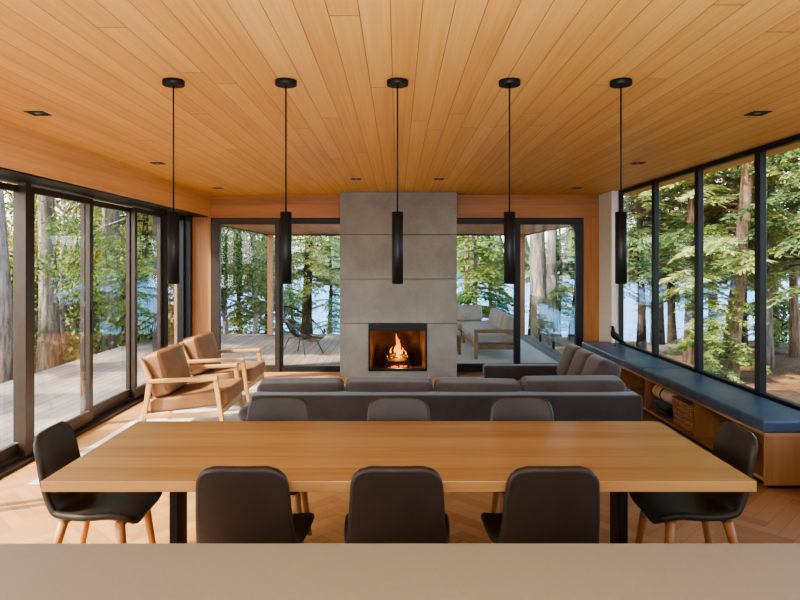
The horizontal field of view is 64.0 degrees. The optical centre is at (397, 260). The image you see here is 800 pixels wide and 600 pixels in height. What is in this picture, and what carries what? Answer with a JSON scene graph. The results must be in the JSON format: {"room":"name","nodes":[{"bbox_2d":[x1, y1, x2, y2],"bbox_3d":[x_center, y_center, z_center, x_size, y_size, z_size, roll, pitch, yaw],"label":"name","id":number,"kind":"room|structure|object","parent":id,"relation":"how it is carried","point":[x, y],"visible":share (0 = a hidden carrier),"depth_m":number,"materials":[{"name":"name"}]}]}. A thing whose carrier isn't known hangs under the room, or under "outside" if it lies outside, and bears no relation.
{"room":"open-plan living-dining room","nodes":[
{"label":"open-plan living-dining room","id":0,"kind":"room"},
{"bbox_2d":[0,122,209,215],"bbox_3d":[-3.147,-0.848,3.200,0.545,0.325,13.200,0,0,0],"label":"wall","id":1,"kind":"structure","parent":0,"point":[21,150],"depth_m":5.92,"materials":[{"name":"brown wood"}]},
{"bbox_2d":[0,182,17,464],"bbox_3d":[-3.250,0.507,4.860,0.050,2.305,1.320,0,0,0],"label":"door","id":2,"kind":"structure","parent":1,"relation":"in","point":[9,452],"depth_m":5.45,"materials":[{"name":"brown metal"}]},
{"bbox_2d":[18,182,30,457],"bbox_3d":[-3.188,0.497,5.471,0.067,2.345,0.083,0,0,0],"label":"trim","id":3,"kind":"structure","parent":1,"relation":"attached to","point":[24,188],"depth_m":5.43,"materials":[{"name":"brown metal"}]},
{"bbox_2d":[31,187,93,452],"bbox_3d":[-3.178,0.507,6.088,0.075,2.305,1.145,0,0,0],"label":"door","id":4,"kind":"structure","parent":1,"relation":"in","point":[78,421],"depth_m":6.59,"materials":[{"name":"brown metal"}]},
{"bbox_2d":[0,374,190,478],"bbox_3d":[-3.220,1.686,3.180,0.240,0.028,13.160,0,0,0],"label":"trim","id":5,"kind":"structure","parent":1,"relation":"attached to","point":[10,466],"depth_m":6.50,"materials":[{"name":"brown metal"}]},
{"bbox_2d":[0,167,208,216],"bbox_3d":[-3.110,-0.679,3.195,0.440,0.012,13.190,0,0,0],"label":"trim","id":6,"kind":"structure","parent":1,"relation":"attached to","point":[6,175],"depth_m":6.20,"materials":[{"name":"black metal"}]},
{"bbox_2d":[80,200,130,416],"bbox_3d":[-3.250,0.507,7.190,0.050,2.305,1.180,0,0,0],"label":"door","id":7,"kind":"structure","parent":1,"relation":"in","point":[110,402],"depth_m":7.09,"materials":[{"name":"brown metal"}]},
{"bbox_2d":[131,208,161,398],"bbox_3d":[-3.190,0.507,8.170,0.050,2.305,0.900,0,0,0],"label":"door","id":8,"kind":"structure","parent":1,"relation":"in","point":[136,391],"depth_m":7.76,"materials":[{"name":"brown metal"}]},
{"bbox_2d":[153,211,167,351],"bbox_3d":[-3.225,0.512,8.707,0.150,2.375,0.165,0,0,0],"label":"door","id":9,"kind":"structure","parent":1,"relation":"attached to","point":[164,213],"depth_m":8.63,"materials":[{"name":"black metal"}]},
{"bbox_2d":[174,195,598,344],"bbox_3d":[0.015,0.345,9.870,6.870,2.710,0.140,0,0,0],"label":"wall","id":10,"kind":"structure","parent":0,"point":[585,207],"depth_m":9.80,"materials":[{"name":"brown wood"}]},
{"bbox_2d":[179,216,183,341],"bbox_3d":[-3.250,0.497,9.245,0.050,2.345,0.890,0,0,0],"label":"window","id":11,"kind":"structure","parent":10,"relation":"in","point":[181,218],"depth_m":9.65,"materials":[{"name":"black metal"}]},
{"bbox_2d":[177,217,191,342],"bbox_3d":[-3.240,0.498,9.750,0.200,2.347,0.100,0,0,0],"label":"trim","id":12,"kind":"structure","parent":10,"relation":"attached to","point":[187,220],"depth_m":9.70,"materials":[{"name":"black metal"}]},
{"bbox_2d":[211,219,279,371],"bbox_3d":[-2.325,0.525,9.830,1.050,2.350,0.090,0,0,0],"label":"door","id":13,"kind":"structure","parent":10,"relation":"in","point":[216,224],"depth_m":9.79,"materials":[{"name":"brown metal"}]},
{"bbox_2d":[280,219,339,371],"bbox_3d":[-1.320,0.525,9.850,0.960,2.350,0.090,0,0,0],"label":"door","id":14,"kind":"structure","parent":10,"relation":"in","point":[283,368],"depth_m":9.80,"materials":[{"name":"black metal"}]},
{"bbox_2d":[221,225,574,235],"bbox_3d":[-0.010,-0.735,12.605,6.300,0.270,5.310,0,0,0],"label":"trim","id":15,"kind":"structure","parent":10,"relation":"attached to","point":[221,225],"depth_m":15.20,"materials":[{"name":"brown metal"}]},
{"bbox_2d":[457,219,514,371],"bbox_3d":[1.345,0.525,9.850,0.970,2.350,0.090,0,0,0],"label":"door","id":16,"kind":"structure","parent":10,"relation":"in","point":[461,367],"depth_m":9.80,"materials":[{"name":"black metal"}]},
{"bbox_2d":[515,219,582,363],"bbox_3d":[2.320,0.525,9.830,1.040,2.350,0.090,0,0,0],"label":"door","id":17,"kind":"structure","parent":10,"relation":"in","point":[578,223],"depth_m":9.79,"materials":[{"name":"black metal"}]},
{"bbox_2d":[0,0,799,195],"bbox_3d":[0.025,-1.110,3.170,7.150,0.200,13.540,0,0,0],"label":"ceiling","id":18,"kind":"structure","parent":0,"point":[695,68],"depth_m":3.79,"materials":[{"name":"brown wood"}]},
{"bbox_2d":[162,77,184,283],"bbox_3d":[-1.253,-0.441,3.580,0.120,1.139,0.120,0,0,0],"label":"pendant lamp","id":19,"kind":"object","parent":18,"relation":"hanging from","point":[173,217],"visible":1,"depth_m":3.56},
{"bbox_2d":[275,77,296,283],"bbox_3d":[-0.624,-0.441,3.580,0.120,1.139,0.120,0,0,0],"label":"pendant lamp","id":20,"kind":"object","parent":18,"relation":"hanging from","point":[285,217],"visible":1,"depth_m":3.56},
{"bbox_2d":[387,77,407,283],"bbox_3d":[0.000,-0.441,3.580,0.120,1.139,0.120,0,0,0],"label":"pendant lamp","id":21,"kind":"object","parent":18,"relation":"hanging from","point":[397,217],"visible":1,"depth_m":3.55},
{"bbox_2d":[499,77,519,283],"bbox_3d":[0.626,-0.441,3.580,0.120,1.139,0.120,0,0,0],"label":"pendant lamp","id":22,"kind":"object","parent":18,"relation":"hanging from","point":[509,217],"visible":1,"depth_m":3.56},
{"bbox_2d":[610,77,631,283],"bbox_3d":[1.250,-0.441,3.580,0.120,1.139,0.120,0,0,0],"label":"pendant lamp","id":23,"kind":"object","parent":18,"relation":"hanging from","point":[620,217],"visible":1,"depth_m":3.56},
{"bbox_2d":[0,372,799,542],"bbox_3d":[0.025,1.760,3.250,6.850,0.120,13.300,0,0,0],"label":"floor","id":24,"kind":"structure","parent":0,"point":[769,515],"depth_m":4.26,"materials":[{"name":"brown wood"}]},
{"bbox_2d":[33,421,161,542],"bbox_3d":[-1.537,1.276,3.299,0.526,0.854,0.495,0,0,-3],"label":"dining chair","id":25,"kind":"object","parent":24,"relation":"on","point":[55,447],"visible":0.8,"depth_m":3.22,"materials":[{"name":"leather"}]},
{"bbox_2d":[28,384,433,484],"bbox_3d":[-0.350,1.693,6.800,4.900,0.014,3.900,0,0,0],"label":"area rug","id":26,"kind":"object","parent":24,"relation":"on","point":[231,414],"visible":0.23,"depth_m":6.85,"materials":[{"name":"fabric"}]},
{"bbox_2d":[139,343,243,420],"bbox_3d":[-2.030,1.275,6.440,0.840,0.828,0.805,0,0,0],"label":"armchair","id":27,"kind":"object","parent":26,"relation":"on","point":[167,370],"visible":0.99,"depth_m":6.11,"materials":[{"name":"leather"}]},
{"bbox_2d":[143,344,190,396],"bbox_3d":[-2.305,1.092,6.440,0.278,0.439,0.680,0,0,0],"label":"cushion","id":28,"kind":"object","parent":27,"relation":"on","point":[170,361],"depth_m":6.20,"materials":[{"name":"beige leather"}]},
{"bbox_2d":[149,378,243,412],"bbox_3d":[-1.997,1.344,6.440,0.774,0.230,0.690,0,0,0],"label":"seat cushion","id":29,"kind":"object","parent":27,"relation":"on","point":[180,395],"depth_m":6.11,"materials":[{"name":"beige leather"}]},
{"bbox_2d":[179,330,265,401],"bbox_3d":[-2.050,1.275,7.620,0.840,0.828,0.805,0,0,1],"label":"armchair","id":30,"kind":"object","parent":26,"relation":"on","point":[200,349],"visible":0.67,"depth_m":7.32,"materials":[{"name":"leather"}]},
{"bbox_2d":[182,332,220,374],"bbox_3d":[-2.325,1.092,7.627,0.278,0.439,0.680,0,0,2],"label":"cushion","id":31,"kind":"object","parent":30,"relation":"on","point":[204,345],"depth_m":7.39,"materials":[{"name":"beige leather"}]},
{"bbox_2d":[187,361,265,383],"bbox_3d":[-2.017,1.344,7.619,0.774,0.230,0.690,0,0,2],"label":"seat cushion","id":32,"kind":"object","parent":30,"relation":"on","point":[255,370],"depth_m":7.35,"materials":[{"name":"beige leather"}]},
{"bbox_2d":[238,344,641,420],"bbox_3d":[0.305,1.281,6.110,3.390,0.811,1.820,0,0,0],"label":"sectional sofa","id":33,"kind":"object","parent":26,"relation":"on","point":[585,385],"visible":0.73,"depth_m":5.35,"materials":[{"name":"grey fabric"}]},
{"bbox_2d":[257,378,344,391],"bbox_3d":[-0.824,1.149,5.483,0.735,0.279,0.276,0,0,0],"label":"cushion","id":34,"kind":"object","parent":33,"relation":"on","point":[267,384],"depth_m":5.38,"materials":[{"name":"grey fabric"}]},
{"bbox_2d":[345,377,433,391],"bbox_3d":[-0.072,1.140,5.482,0.755,0.278,0.276,0,0,0],"label":"cushion","id":35,"kind":"object","parent":33,"relation":"on","point":[353,384],"depth_m":5.37,"materials":[{"name":"grey fabric"}]},
{"bbox_2d":[434,378,521,391],"bbox_3d":[0.682,1.150,5.483,0.740,0.281,0.276,0,0,0],"label":"cushion","id":36,"kind":"object","parent":33,"relation":"on","point":[440,384],"depth_m":5.38,"materials":[{"name":"grey fabric"}]},
{"bbox_2d":[556,344,586,374],"bbox_3d":[1.837,1.071,6.665,0.308,0.392,0.380,0,0,0],"label":"cushion","id":37,"kind":"object","parent":33,"relation":"on","point":[570,350],"depth_m":6.59,"materials":[{"name":"grey fabric"}]},
{"bbox_2d":[520,375,625,391],"bbox_3d":[1.491,1.127,5.480,0.875,0.279,0.276,0,0,0],"label":"cushion","id":38,"kind":"object","parent":33,"relation":"on","point":[558,383],"depth_m":5.37,"materials":[{"name":"grey fabric"}]},
{"bbox_2d":[567,349,598,374],"bbox_3d":[1.837,1.071,6.270,0.308,0.392,0.400,0,0,0],"label":"cushion","id":39,"kind":"object","parent":33,"relation":"on","point":[579,358],"depth_m":6.21,"materials":[{"name":"grey fabric"}]},
{"bbox_2d":[581,355,620,376],"bbox_3d":[1.837,1.071,5.848,0.308,0.392,0.435,0,0,0],"label":"cushion","id":40,"kind":"object","parent":33,"relation":"on","point":[593,364],"depth_m":5.68,"materials":[{"name":"grey fabric"}]},
{"bbox_2d":[195,466,313,542],"bbox_3d":[-0.648,1.276,2.893,0.495,0.854,0.526,0,0,0],"label":"dining chair","id":41,"kind":"object","parent":24,"relation":"on","point":[234,504],"visible":0.83,"depth_m":2.67,"materials":[{"name":"brown leather"}]},
{"bbox_2d":[246,396,311,535],"bbox_3d":[-0.745,1.276,3.777,0.495,0.854,0.526,0,0,0],"label":"dining chair","id":42,"kind":"object","parent":24,"relation":"on","point":[263,408],"visible":0.21,"depth_m":3.99,"materials":[{"name":"leather"}]},
{"bbox_2d":[344,466,449,542],"bbox_3d":[-0.003,1.276,2.893,0.495,0.854,0.526,0,0,0],"label":"dining chair","id":43,"kind":"object","parent":24,"relation":"on","point":[388,504],"visible":0.83,"depth_m":2.66,"materials":[{"name":"brown leather"}]},
{"bbox_2d":[340,192,456,376],"bbox_3d":[0.013,0.346,9.749,1.710,2.707,0.802,0,0,0],"label":"fireplace","id":44,"kind":"object","parent":24,"relation":"on","point":[421,310],"depth_m":9.36,"materials":[{"name":"concrete"}]},
{"bbox_2d":[367,396,429,420],"bbox_3d":[0.006,1.276,3.777,0.495,0.854,0.526,0,0,0],"label":"dining chair","id":45,"kind":"object","parent":24,"relation":"on","point":[383,408],"visible":0.23,"depth_m":3.99,"materials":[{"name":"brown leather"}]},
{"bbox_2d":[41,421,756,542],"bbox_3d":[0.005,1.325,3.280,3.090,0.750,1.040,0,0,0],"label":"dining table","id":46,"kind":"object","parent":24,"relation":"on","point":[625,457],"visible":0.71,"depth_m":3.16,"materials":[{"name":"brown wood"}]},
{"bbox_2d":[0,543,799,599],"bbox_3d":[0.000,1.240,1.160,4.600,0.920,1.220,0,0,0],"label":"kitchen island","id":47,"kind":"object","parent":24,"relation":"on","point":[28,571],"visible":1,"depth_m":1.61,"materials":[{"name":"beige stone"}]},
{"bbox_2d":[490,396,553,512],"bbox_3d":[0.775,1.276,3.777,0.495,0.854,0.526,0,0,0],"label":"dining chair","id":48,"kind":"object","parent":24,"relation":"on","point":[505,408],"visible":0.17,"depth_m":3.99,"materials":[{"name":"leather"}]},
{"bbox_2d":[481,466,599,542],"bbox_3d":[0.648,1.276,2.893,0.495,0.854,0.526,0,0,0],"label":"dining chair","id":49,"kind":"object","parent":24,"relation":"on","point":[542,504],"visible":0.84,"depth_m":2.67,"materials":[{"name":"brown leather"}]},
{"bbox_2d":[629,421,757,542],"bbox_3d":[1.517,1.276,3.299,0.526,0.854,0.495,0,0,3],"label":"dining chair","id":50,"kind":"object","parent":24,"relation":"on","point":[734,444],"visible":0.75,"depth_m":3.22,"materials":[{"name":"leather"}]},
{"bbox_2d":[590,351,799,487],"bbox_3d":[2.950,1.485,7.045,0.470,0.430,4.630,0,0,0],"label":"window bench","id":51,"kind":"object","parent":24,"relation":"on","point":[777,464],"visible":0.51,"depth_m":5.53,"materials":[{"name":"brown wood"}]},
{"bbox_2d":[582,342,682,375],"bbox_3d":[2.933,1.224,8.210,0.475,0.092,2.320,0,0,0],"label":"bench cushion","id":52,"kind":"object","parent":51,"relation":"on","point":[634,360],"visible":0.73,"depth_m":7.95,"materials":[{"name":"fabric"}]},
{"bbox_2d":[651,400,673,418],"bbox_3d":[2.897,1.553,6.725,0.345,0.119,0.450,0,0,0],"label":"folded blanket","id":53,"kind":"object","parent":51,"relation":"on","point":[662,407],"visible":0.49,"depth_m":6.64,"materials":[{"name":"grey fabric"}]},
{"bbox_2d":[651,384,679,404],"bbox_3d":[2.895,1.396,6.736,0.310,0.187,0.489,0,0,0],"label":"rolled blanket","id":54,"kind":"object","parent":53,"relation":"on","point":[658,391],"visible":0.33,"depth_m":6.64,"materials":[{"name":"fabric"}]},
{"bbox_2d":[671,396,692,432],"bbox_3d":[2.888,1.480,6.179,0.326,0.258,0.482,0,0,0],"label":"storage basket","id":55,"kind":"object","parent":51,"relation":"on","point":[682,407],"visible":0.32,"depth_m":6.17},
{"bbox_2d":[643,368,799,432],"bbox_3d":[2.933,1.224,5.878,0.475,0.092,2.335,0,0,0],"label":"bench cushion","id":56,"kind":"object","parent":51,"relation":"on","point":[762,414],"visible":1,"depth_m":5.47,"materials":[{"name":"fabric"}]},
{"bbox_2d":[7,225,799,278],"bbox_3d":[-0.058,-3.852,145.026,381.923,15.204,49.906,0,0,0],"label":"treeline","id":57,"kind":"object","parent":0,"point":[527,248],"visible":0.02,"depth_m":126.38,"materials":[{"name":"green"}]},
{"bbox_2d":[599,191,618,343],"bbox_3d":[3.172,0.345,9.510,0.175,2.710,0.580,0,0,0],"label":"wall","id":58,"kind":"structure","parent":0,"point":[609,201],"depth_m":9.40,"materials":[{"name":"white paint"}]},
{"bbox_3d":[3.260,1.450,2.910,0.140,0.500,12.620,0,0,0],"label":"wall","id":59,"kind":"structure","parent":0,"visible":0},
{"bbox_2d":[619,180,652,355],"bbox_3d":[3.210,0.095,8.590,0.060,2.210,1.240,0,0,0],"label":"window","id":60,"kind":"structure","parent":59,"relation":"in","point":[649,183],"depth_m":8.83,"materials":[{"name":"black metal"}]},
{"bbox_2d":[653,166,695,371],"bbox_3d":[3.210,0.095,7.393,0.060,2.210,1.155,0,0,0],"label":"window","id":61,"kind":"structure","parent":59,"relation":"in","point":[656,182],"depth_m":7.92,"materials":[{"name":"black metal"}]},
{"bbox_2d":[696,147,756,394],"bbox_3d":[3.210,0.095,6.237,0.060,2.210,1.155,0,0,0],"label":"window","id":62,"kind":"structure","parent":59,"relation":"in","point":[700,169],"depth_m":6.77,"materials":[{"name":"black metal"}]},
{"bbox_2d":[757,133,799,410],"bbox_3d":[3.210,0.095,5.085,0.060,2.210,1.150,0,0,0],"label":"window","id":63,"kind":"structure","parent":59,"relation":"in","point":[761,150],"depth_m":5.62,"materials":[{"name":"black metal"}]},
{"label":"outside","id":64,"kind":"structure","parent":0,"visible":0},
{"bbox_2d":[40,334,562,371],"bbox_3d":[-1.240,1.760,12.545,8.720,0.060,5.210,0,0,0],"label":"porch deck","id":65,"kind":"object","parent":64,"point":[113,360],"visible":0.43,"depth_m":12.10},
{"bbox_2d":[267,234,272,334],"bbox_3d":[-2.980,0.548,15.010,0.120,2.364,0.120,0,0,0],"label":"porch post","id":66,"kind":"object","parent":65,"relation":"on","point":[269,236],"visible":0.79,"depth_m":14.95,"materials":[{"name":"brown wood"}]},
{"bbox_2d":[284,306,324,357],"bbox_3d":[-1.758,1.289,11.850,0.847,0.889,0.788,0,0,0],"label":"lounge chair","id":67,"kind":"object","parent":65,"relation":"on","point":[307,337],"visible":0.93,"depth_m":11.93,"materials":[{"name":"black metal"}]},
{"bbox_2d":[457,338,557,362],"bbox_3d":[1.635,1.725,12.550,2.170,0.010,4.100,0,0,0],"label":"outdoor rug","id":68,"kind":"object","parent":65,"relation":"on","point":[528,353],"visible":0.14,"depth_m":11.65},
{"bbox_2d":[457,305,512,358],"bbox_3d":[1.330,1.341,12.690,1.660,0.758,3.060,0,0,0],"label":"outdoor sofa","id":69,"kind":"object","parent":68,"relation":"on","point":[497,332],"visible":0.69,"depth_m":11.94,"materials":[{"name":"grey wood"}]},
{"bbox_2d":[457,305,481,320],"bbox_3d":[1.530,1.144,14.067,0.660,0.364,0.225,0,0,0],"label":"cushion","id":70,"kind":"object","parent":69,"relation":"on","point":[464,312],"depth_m":13.98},
{"bbox_2d":[457,321,489,329],"bbox_3d":[1.290,1.389,13.770,1.580,0.152,0.660,0,0,0],"label":"seat cushion","id":71,"kind":"object","parent":69,"relation":"on","point":[459,323],"depth_m":13.51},
{"bbox_2d":[462,324,497,335],"bbox_3d":[1.710,1.389,12.870,0.740,0.155,1.120,0,0,0],"label":"seat cushion","id":72,"kind":"object","parent":69,"relation":"on","point":[465,327],"depth_m":12.82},
{"bbox_2d":[468,330,512,343],"bbox_3d":[1.710,1.389,11.775,0.740,0.155,1.050,0,0,0],"label":"seat cushion","id":73,"kind":"object","parent":69,"relation":"on","point":[483,338],"depth_m":11.27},
{"bbox_2d":[520,234,524,334],"bbox_3d":[2.920,0.548,15.010,0.120,2.364,0.120,0,0,0],"label":"porch post","id":74,"kind":"object","parent":65,"relation":"on","point":[522,236],"visible":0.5,"depth_m":14.95,"materials":[{"name":"brown wood"}]},
{"bbox_2d":[224,224,569,233],"bbox_3d":[-0.010,-0.743,12.575,6.180,0.215,5.250,0,0,0],"label":"porch roof","id":75,"kind":"structure","parent":74,"relation":"on","point":[296,228],"depth_m":12.50,"materials":[{"name":"brown wood"}]},
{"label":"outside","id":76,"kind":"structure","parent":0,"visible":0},
{"bbox_2d":[0,372,147,448],"bbox_3d":[-4.515,1.760,3.970,2.170,0.060,11.940,0,0,0],"label":"deck","id":77,"kind":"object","parent":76,"point":[57,394],"visible":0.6,"depth_m":8.29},
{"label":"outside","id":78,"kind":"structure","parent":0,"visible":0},
{"bbox_2d":[35,283,799,403],"bbox_3d":[0.000,3.083,26.000,90.000,4.353,68.000,0,0,0],"label":"ground","id":79,"kind":"structure","parent":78,"point":[784,381],"depth_m":13.29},
{"bbox_2d":[0,181,12,383],"bbox_3d":[-6.375,-3.565,10.616,4.250,11.789,3.514,0,0,0],"label":"conifer","id":80,"kind":"object","parent":79,"relation":"on","point":[6,299],"visible":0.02,"depth_m":10.12,"materials":[{"name":"brown"}]},
{"bbox_2d":[36,195,62,372],"bbox_3d":[-6.500,-4.195,12.375,3.941,13.081,4.676,0,0,0],"label":"conifer","id":81,"kind":"object","parent":79,"relation":"on","point":[47,356],"visible":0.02,"depth_m":12.33,"materials":[{"name":"brown"}]},
{"bbox_2d":[9,251,99,365],"bbox_3d":[-7.718,1.177,13.222,3.740,2.925,3.740,0,0,16],"label":"shrub","id":82,"kind":"object","parent":79,"relation":"on","point":[37,267],"visible":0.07,"depth_m":12.84,"materials":[{"name":"green plant"}]},
{"bbox_2d":[4,191,152,363],"bbox_3d":[-6.833,-1.671,12.829,5.485,8.095,5.590,0,0,-16],"label":"birch tree","id":83,"kind":"object","parent":79,"relation":"on","point":[69,223],"visible":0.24,"depth_m":12.57,"materials":[{"name":"green plant"}]},
{"bbox_2d":[4,192,152,341],"bbox_3d":[-8.784,-1.750,17.131,4.842,8.123,4.724,0,0,34],"label":"autumn tree","id":84,"kind":"object","parent":79,"relation":"on","point":[75,212],"visible":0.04,"depth_m":16.94,"materials":[{"name":"green plant"}]},
{"bbox_2d":[35,257,173,363],"bbox_3d":[-6.399,1.294,14.049,3.740,2.925,3.740,0,0,42],"label":"shrub","id":85,"kind":"object","parent":79,"relation":"on","point":[145,301],"visible":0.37,"depth_m":13.49,"materials":[{"name":"green plant"}]},
{"bbox_2d":[96,208,122,353],"bbox_3d":[-6.139,-4.076,13.525,3.958,13.087,4.568,0,0,31],"label":"conifer","id":86,"kind":"object","parent":79,"relation":"on","point":[116,217],"visible":0.02,"depth_m":13.34,"materials":[{"name":"brown"}]},
{"bbox_2d":[58,207,227,331],"bbox_3d":[-5.960,-1.690,15.560,3.771,8.195,3.711,0,0,17],"label":"conifer","id":87,"kind":"object","parent":79,"relation":"on","point":[145,250],"visible":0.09,"depth_m":15.39,"materials":[{"name":"green"}]},
{"bbox_2d":[120,222,302,333],"bbox_3d":[-4.588,-1.186,16.982,5.296,7.700,5.456,0,0,0],"label":"birch tree","id":88,"kind":"object","parent":79,"relation":"on","point":[237,281],"visible":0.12,"depth_m":16.52,"materials":[{"name":"green plant"}]},
{"bbox_2d":[141,222,334,333],"bbox_3d":[-4.087,-1.044,17.555,5.310,7.700,5.211,0,0,-17],"label":"birch tree","id":89,"kind":"object","parent":79,"relation":"on","point":[254,312],"visible":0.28,"depth_m":17.23,"materials":[{"name":"green plant"}]},
{"bbox_2d":[221,227,290,333],"bbox_3d":[-4.747,0.133,19.526,3.113,5.625,2.879,0,0,24],"label":"young conifer","id":90,"kind":"object","parent":79,"relation":"on","point":[238,322],"visible":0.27,"depth_m":19.15,"materials":[{"name":"green"}]},
{"bbox_2d":[234,238,317,333],"bbox_3d":[-4.923,-0.211,24.261,3.173,7.264,3.311,0,0,-43],"label":"conifer","id":91,"kind":"object","parent":79,"relation":"on","point":[295,269],"visible":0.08,"depth_m":23.99,"materials":[{"name":"green"}]},
{"bbox_2d":[257,236,339,333],"bbox_3d":[-3.158,-1.195,22.101,3.906,8.622,3.969,0,0,7],"label":"conifer","id":92,"kind":"object","parent":79,"relation":"on","point":[309,268],"visible":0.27,"depth_m":21.84,"materials":[{"name":"green"}]},
{"bbox_2d":[297,236,339,333],"bbox_3d":[-2.522,0.400,26.054,2.789,6.142,2.672,0,0,-42],"label":"conifer","id":93,"kind":"object","parent":79,"relation":"on","point":[329,329],"visible":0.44,"depth_m":25.83,"materials":[{"name":"green"}]},
{"bbox_2d":[457,236,512,320],"bbox_3d":[3.689,-0.194,24.054,2.789,6.142,2.672,0,0,-42],"label":"conifer","id":94,"kind":"object","parent":79,"relation":"on","point":[491,303],"visible":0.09,"depth_m":23.74,"materials":[{"name":"green"}]},
{"bbox_2d":[457,236,526,331],"bbox_3d":[2.262,-0.190,18.477,2.748,5.378,2.972,0,0,-15],"label":"young conifer","id":95,"kind":"object","parent":79,"relation":"on","point":[476,277],"visible":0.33,"depth_m":18.07,"materials":[{"name":"green"}]},
{"bbox_2d":[457,236,529,304],"bbox_3d":[2.091,-2.831,21.143,3.615,11.117,4.220,0,0,-23],"label":"pine tree","id":96,"kind":"object","parent":79,"relation":"on","point":[487,241],"visible":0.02,"depth_m":20.54,"materials":[{"name":"green plant"}]},
{"bbox_2d":[528,232,551,345],"bbox_3d":[4.063,-4.014,17.956,3.958,13.088,4.568,0,0,40],"label":"conifer","id":97,"kind":"object","parent":79,"relation":"on","point":[538,322],"visible":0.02,"depth_m":17.77,"materials":[{"name":"brown"}]},
{"bbox_2d":[525,226,574,339],"bbox_3d":[5.464,-0.618,19.920,2.941,6.496,2.968,0,0,-34],"label":"conifer","id":98,"kind":"object","parent":79,"relation":"on","point":[565,286],"visible":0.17,"depth_m":19.92,"materials":[{"name":"green"}]},
{"bbox_2d":[525,227,574,336],"bbox_3d":[5.759,0.392,22.030,2.161,4.795,2.071,0,0,-38],"label":"conifer","id":99,"kind":"object","parent":79,"relation":"on","point":[559,276],"visible":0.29,"depth_m":21.83,"materials":[{"name":"green"}]},
{"bbox_2d":[547,230,560,341],"bbox_3d":[4.624,-3.937,19.536,3.958,13.086,4.568,0,0,36],"label":"conifer","id":100,"kind":"object","parent":79,"relation":"on","point":[553,310],"visible":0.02,"depth_m":19.35,"materials":[{"name":"brown"}]},
{"bbox_2d":[563,181,723,344],"bbox_3d":[8.319,-1.143,21.178,5.590,8.096,5.485,0,0,44],"label":"birch tree","id":101,"kind":"object","parent":79,"relation":"on","point":[648,303],"visible":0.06,"depth_m":20.79,"materials":[{"name":"green plant"}]},
{"bbox_2d":[561,188,733,349],"bbox_3d":[5.613,-1.961,14.891,3.969,8.618,3.906,0,0,-11],"label":"conifer","id":102,"kind":"object","parent":79,"relation":"on","point":[638,236],"visible":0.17,"depth_m":14.90,"materials":[{"name":"green"}]},
{"bbox_2d":[626,189,719,344],"bbox_3d":[9.749,-1.664,24.115,4.492,9.888,4.565,0,0,7],"label":"conifer","id":103,"kind":"object","parent":79,"relation":"on","point":[661,310],"visible":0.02,"depth_m":23.88,"materials":[{"name":"plant"}]},
{"bbox_2d":[624,171,754,343],"bbox_3d":[7.654,-1.808,17.881,4.168,9.042,4.102,0,0,-14],"label":"conifer","id":104,"kind":"object","parent":79,"relation":"on","point":[671,317],"visible":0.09,"depth_m":17.88,"materials":[{"name":"green"}]},
{"bbox_2d":[627,163,790,364],"bbox_3d":[6.606,-2.633,14.127,3.798,10.022,3.253,0,0,-18],"label":"pine tree","id":105,"kind":"object","parent":79,"relation":"on","point":[688,355],"visible":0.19,"depth_m":13.80,"materials":[{"name":"green plant"}]},
{"bbox_2d":[638,161,799,381],"bbox_3d":[6.636,-2.182,12.916,3.719,9.468,3.089,0,0,-26],"label":"pine tree","id":106,"kind":"object","parent":79,"relation":"on","point":[742,254],"visible":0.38,"depth_m":12.46,"materials":[{"name":"green plant"}]},
{"bbox_2d":[666,225,771,382],"bbox_3d":[6.196,0.910,12.467,1.755,3.239,1.623,0,0,-29],"label":"young conifer","id":107,"kind":"object","parent":79,"relation":"on","point":[716,331],"visible":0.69,"depth_m":12.28,"materials":[{"name":"green"}]},
{"bbox_2d":[650,169,787,346],"bbox_3d":[8.207,-1.452,16.574,3.771,8.196,3.711,0,0,10],"label":"conifer","id":108,"kind":"object","parent":79,"relation":"on","point":[751,280],"visible":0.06,"depth_m":16.19,"materials":[{"name":"green"}]},
{"bbox_2d":[704,156,799,369],"bbox_3d":[7.832,-2.281,13.458,3.341,9.460,2.904,0,0,0],"label":"conifer","id":109,"kind":"object","parent":79,"relation":"on","point":[770,360],"visible":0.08,"depth_m":13.45,"materials":[{"name":"green"}]},
{"bbox_2d":[714,165,799,346],"bbox_3d":[10.347,-2.075,19.078,4.366,9.464,4.297,0,0,13],"label":"conifer","id":110,"kind":"object","parent":79,"relation":"on","point":[744,339],"visible":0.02,"depth_m":18.90,"materials":[{"name":"green"}]},
{"bbox_2d":[717,152,799,356],"bbox_3d":[10.162,-2.737,16.072,3.949,10.550,3.618,0,0,0],"label":"pine tree","id":111,"kind":"object","parent":79,"relation":"on","point":[794,320],"visible":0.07,"depth_m":15.89,"materials":[{"name":"green plant"}]},
{"bbox_2d":[719,148,799,308],"bbox_3d":[7.865,-1.812,11.096,4.040,8.619,3.978,0,0,0],"label":"conifer","id":112,"kind":"object","parent":79,"relation":"on","point":[772,227],"visible":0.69,"depth_m":11.49,"materials":[{"name":"green"}]},
{"bbox_2d":[719,149,799,287],"bbox_3d":[8.451,-1.899,12.874,3.969,8.619,3.906,0,0,-31],"label":"conifer","id":113,"kind":"object","parent":79,"relation":"on","point":[785,161],"visible":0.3,"depth_m":12.68,"materials":[{"name":"green"}]},
{"bbox_2d":[746,284,799,345],"bbox_3d":[11.486,1.779,18.813,2.877,2.250,2.877,0,0,-23],"label":"shrub","id":114,"kind":"object","parent":79,"relation":"on","point":[781,327],"visible":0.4,"depth_m":18.98,"materials":[{"name":"green plant"}]},
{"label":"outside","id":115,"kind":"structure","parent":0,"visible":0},
{"bbox_2d":[65,265,799,342],"bbox_3d":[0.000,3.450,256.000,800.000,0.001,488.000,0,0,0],"label":"lake","id":116,"kind":"structure","parent":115,"point":[630,313],"depth_m":44.60,"materials":[{"name":"liquid"}]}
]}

